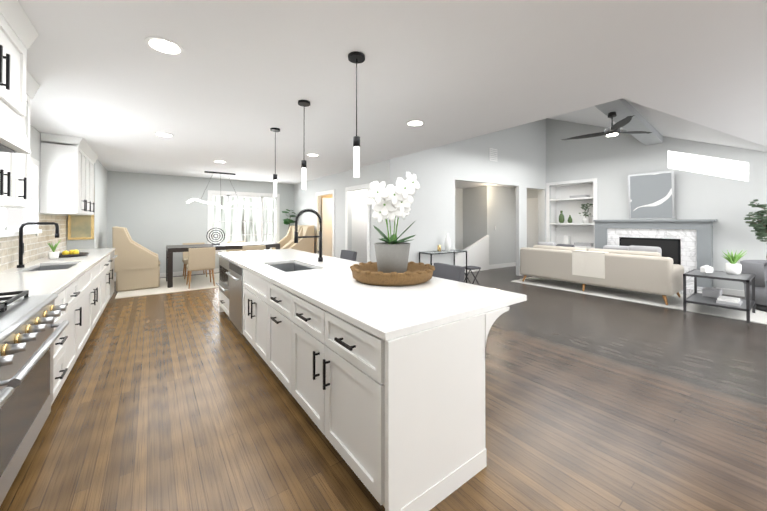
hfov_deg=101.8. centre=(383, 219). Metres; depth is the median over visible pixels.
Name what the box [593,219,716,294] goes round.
fireplace
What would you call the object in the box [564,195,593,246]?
decor
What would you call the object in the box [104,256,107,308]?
base cabinet
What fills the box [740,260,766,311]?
barrel chair
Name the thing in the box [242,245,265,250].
dining chair
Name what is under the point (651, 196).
framed picture
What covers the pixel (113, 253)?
base cabinet
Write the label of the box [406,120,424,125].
recessed light
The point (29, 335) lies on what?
range
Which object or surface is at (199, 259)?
dining chair
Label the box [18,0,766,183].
ceiling
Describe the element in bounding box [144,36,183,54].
recessed light
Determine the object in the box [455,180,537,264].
wall
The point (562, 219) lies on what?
vase
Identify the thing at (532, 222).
door
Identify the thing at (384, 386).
kitchen island
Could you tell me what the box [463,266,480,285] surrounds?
x-stool
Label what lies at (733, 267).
potted plant
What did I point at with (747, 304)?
side table
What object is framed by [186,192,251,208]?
chandelier
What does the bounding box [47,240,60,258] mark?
potted plant
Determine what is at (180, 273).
baseboard
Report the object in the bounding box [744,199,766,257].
tree
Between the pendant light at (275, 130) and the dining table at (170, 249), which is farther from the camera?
the dining table at (170, 249)
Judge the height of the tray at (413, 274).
0.116 m
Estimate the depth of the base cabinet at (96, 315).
4.06 m
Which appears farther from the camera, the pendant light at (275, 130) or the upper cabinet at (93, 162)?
the upper cabinet at (93, 162)
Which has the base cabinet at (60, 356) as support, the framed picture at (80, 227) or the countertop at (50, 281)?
the countertop at (50, 281)
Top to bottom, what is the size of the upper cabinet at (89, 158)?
0.960 m
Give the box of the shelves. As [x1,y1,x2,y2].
[546,178,596,247]
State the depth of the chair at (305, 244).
8.15 m
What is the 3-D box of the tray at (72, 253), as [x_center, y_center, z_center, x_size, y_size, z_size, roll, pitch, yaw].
[-4.429,0.478,4.389,0.420,0.085,0.420,0,-1,-37]
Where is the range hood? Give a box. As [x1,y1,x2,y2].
[0,0,38,153]
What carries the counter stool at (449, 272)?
on the floor
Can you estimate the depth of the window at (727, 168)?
6.17 m
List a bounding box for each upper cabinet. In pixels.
[0,69,39,208]
[40,141,87,214]
[88,157,91,214]
[92,161,95,214]
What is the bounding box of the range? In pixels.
[0,290,68,505]
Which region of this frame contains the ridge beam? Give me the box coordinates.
[595,99,662,145]
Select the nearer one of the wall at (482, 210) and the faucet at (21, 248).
the faucet at (21, 248)
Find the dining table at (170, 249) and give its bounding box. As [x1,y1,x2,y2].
[166,242,279,287]
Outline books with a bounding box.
[702,287,741,305]
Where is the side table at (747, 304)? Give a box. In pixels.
[683,269,754,323]
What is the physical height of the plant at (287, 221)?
1.778 m
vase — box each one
[437,233,450,250]
[559,211,564,222]
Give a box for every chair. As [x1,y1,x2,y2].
[112,226,159,291]
[182,242,206,278]
[186,247,215,288]
[226,241,245,251]
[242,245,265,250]
[272,225,305,249]
[282,225,313,252]
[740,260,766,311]
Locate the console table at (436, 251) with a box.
[419,249,466,282]
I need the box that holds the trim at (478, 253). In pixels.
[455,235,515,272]
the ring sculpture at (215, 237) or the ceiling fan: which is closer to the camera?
the ceiling fan
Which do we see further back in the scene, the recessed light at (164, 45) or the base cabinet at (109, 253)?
the base cabinet at (109, 253)
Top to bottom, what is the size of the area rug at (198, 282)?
0.012 m
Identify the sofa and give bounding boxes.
[520,242,683,304]
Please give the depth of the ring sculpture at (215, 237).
7.43 m
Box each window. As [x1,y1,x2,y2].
[0,157,41,236]
[207,190,279,253]
[668,151,748,180]
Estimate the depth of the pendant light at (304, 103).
3.05 m
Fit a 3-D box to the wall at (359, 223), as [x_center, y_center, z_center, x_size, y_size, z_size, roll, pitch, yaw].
[-0.392,0.234,8.012,1.500,2.450,3.100,0,-1,-37]
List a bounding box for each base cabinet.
[28,264,95,352]
[36,260,103,330]
[51,288,67,405]
[68,276,79,373]
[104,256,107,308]
[108,252,111,300]
[112,252,115,294]
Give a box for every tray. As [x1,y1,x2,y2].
[59,249,88,257]
[350,261,434,285]
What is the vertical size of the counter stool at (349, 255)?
0.884 m
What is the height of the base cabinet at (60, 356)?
0.870 m
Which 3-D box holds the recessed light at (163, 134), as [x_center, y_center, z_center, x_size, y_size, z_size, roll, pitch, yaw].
[-2.976,-1.144,4.222,0.220,0.007,0.220,0,-1,-37]
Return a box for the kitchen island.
[216,253,509,510]
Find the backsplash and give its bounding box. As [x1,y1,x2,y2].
[0,214,66,271]
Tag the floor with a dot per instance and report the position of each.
(181, 401)
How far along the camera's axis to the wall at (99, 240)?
5.64 m
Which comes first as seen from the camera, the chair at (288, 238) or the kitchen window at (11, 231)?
the kitchen window at (11, 231)
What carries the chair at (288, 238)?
on the area rug at (198, 282)
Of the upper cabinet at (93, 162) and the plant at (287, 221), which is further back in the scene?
the plant at (287, 221)
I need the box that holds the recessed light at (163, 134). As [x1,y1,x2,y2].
[154,132,173,136]
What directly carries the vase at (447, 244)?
on the console table at (436, 251)
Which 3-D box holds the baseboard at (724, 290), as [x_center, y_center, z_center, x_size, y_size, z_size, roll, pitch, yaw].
[7.577,1.379,4.642,0.015,0.110,3.600,0,-1,-37]
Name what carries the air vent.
in the wall at (520, 164)
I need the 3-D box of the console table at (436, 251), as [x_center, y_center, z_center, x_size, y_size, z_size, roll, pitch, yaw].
[1.220,1.046,6.340,0.980,0.798,0.370,0,-1,-32]
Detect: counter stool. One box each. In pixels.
[340,250,356,260]
[432,263,464,282]
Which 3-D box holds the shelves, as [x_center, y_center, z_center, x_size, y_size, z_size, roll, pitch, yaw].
[5.077,0.162,8.326,0.395,2.360,1.240,0,-1,-37]
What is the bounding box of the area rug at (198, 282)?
[115,273,218,298]
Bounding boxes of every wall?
[0,125,107,251]
[107,171,293,276]
[294,159,389,261]
[321,189,366,262]
[390,119,545,275]
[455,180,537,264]
[538,118,766,290]
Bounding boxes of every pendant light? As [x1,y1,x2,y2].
[270,128,279,196]
[298,100,309,189]
[348,51,364,177]
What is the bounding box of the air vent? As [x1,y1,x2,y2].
[489,148,496,161]
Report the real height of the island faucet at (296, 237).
0.647 m
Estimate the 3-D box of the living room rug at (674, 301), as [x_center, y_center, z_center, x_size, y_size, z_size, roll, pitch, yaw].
[4.698,1.439,6.148,1.440,0.012,3.850,0,-1,-37]
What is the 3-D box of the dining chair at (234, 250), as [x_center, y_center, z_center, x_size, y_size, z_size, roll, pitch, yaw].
[-3.931,1.027,8.411,0.500,0.829,0.590,0,-1,-37]
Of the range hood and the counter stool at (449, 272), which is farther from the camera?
the counter stool at (449, 272)
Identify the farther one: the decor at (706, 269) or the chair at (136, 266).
the chair at (136, 266)
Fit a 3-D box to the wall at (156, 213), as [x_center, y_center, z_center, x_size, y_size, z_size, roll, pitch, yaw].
[-4.754,0.173,8.510,4.910,2.580,0.100,0,-1,-37]
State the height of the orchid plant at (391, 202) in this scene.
0.864 m
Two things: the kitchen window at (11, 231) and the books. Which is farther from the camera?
the books
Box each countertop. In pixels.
[0,248,114,296]
[220,249,526,336]
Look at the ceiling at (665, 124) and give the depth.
5.64 m
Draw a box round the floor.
[0,266,766,510]
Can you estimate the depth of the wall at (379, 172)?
7.41 m
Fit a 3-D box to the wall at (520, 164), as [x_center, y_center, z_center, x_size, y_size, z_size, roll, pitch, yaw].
[2.362,-0.920,7.395,5.384,4.750,0.100,0,-1,-32]
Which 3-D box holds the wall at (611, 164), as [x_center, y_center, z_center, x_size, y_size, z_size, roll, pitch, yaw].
[6.707,-0.854,6.193,0.420,4.600,7.100,0,-1,-37]
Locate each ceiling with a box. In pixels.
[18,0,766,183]
[548,100,766,151]
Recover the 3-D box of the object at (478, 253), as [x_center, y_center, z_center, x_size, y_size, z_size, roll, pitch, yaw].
[2.885,0.966,8.988,3.190,1.000,0.090,0,-1,-32]
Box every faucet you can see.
[17,222,59,267]
[294,208,322,261]
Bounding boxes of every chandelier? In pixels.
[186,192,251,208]
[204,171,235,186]
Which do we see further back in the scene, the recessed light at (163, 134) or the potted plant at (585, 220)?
the potted plant at (585, 220)
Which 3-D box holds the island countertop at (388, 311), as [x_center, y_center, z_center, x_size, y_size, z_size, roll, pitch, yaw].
[-0.833,0.536,3.500,1.185,0.040,4.415,0,-1,-37]
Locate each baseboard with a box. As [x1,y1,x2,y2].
[114,268,218,280]
[717,288,744,296]
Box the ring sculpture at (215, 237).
[206,228,224,244]
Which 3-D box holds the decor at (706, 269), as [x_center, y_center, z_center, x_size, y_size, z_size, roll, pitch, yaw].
[4.872,0.760,4.694,0.184,0.144,0.127,0,-1,-37]
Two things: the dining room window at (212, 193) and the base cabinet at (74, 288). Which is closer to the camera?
the base cabinet at (74, 288)
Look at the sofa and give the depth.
5.83 m
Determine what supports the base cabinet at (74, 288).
on the floor
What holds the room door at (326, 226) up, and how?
in the wall at (379, 172)
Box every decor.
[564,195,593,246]
[700,265,712,273]
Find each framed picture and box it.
[68,215,93,239]
[628,171,674,219]
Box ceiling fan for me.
[561,112,652,139]
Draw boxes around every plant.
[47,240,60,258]
[282,209,295,229]
[366,172,419,272]
[579,203,592,222]
[721,250,746,274]
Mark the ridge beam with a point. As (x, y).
(622, 108)
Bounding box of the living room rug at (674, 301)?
[511,277,766,323]
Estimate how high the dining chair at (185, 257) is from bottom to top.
0.829 m
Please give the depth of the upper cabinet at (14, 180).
2.44 m
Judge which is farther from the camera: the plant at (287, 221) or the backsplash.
the plant at (287, 221)
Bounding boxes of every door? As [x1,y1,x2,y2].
[322,198,331,256]
[527,198,537,247]
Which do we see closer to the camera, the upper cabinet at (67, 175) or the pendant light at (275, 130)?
the pendant light at (275, 130)

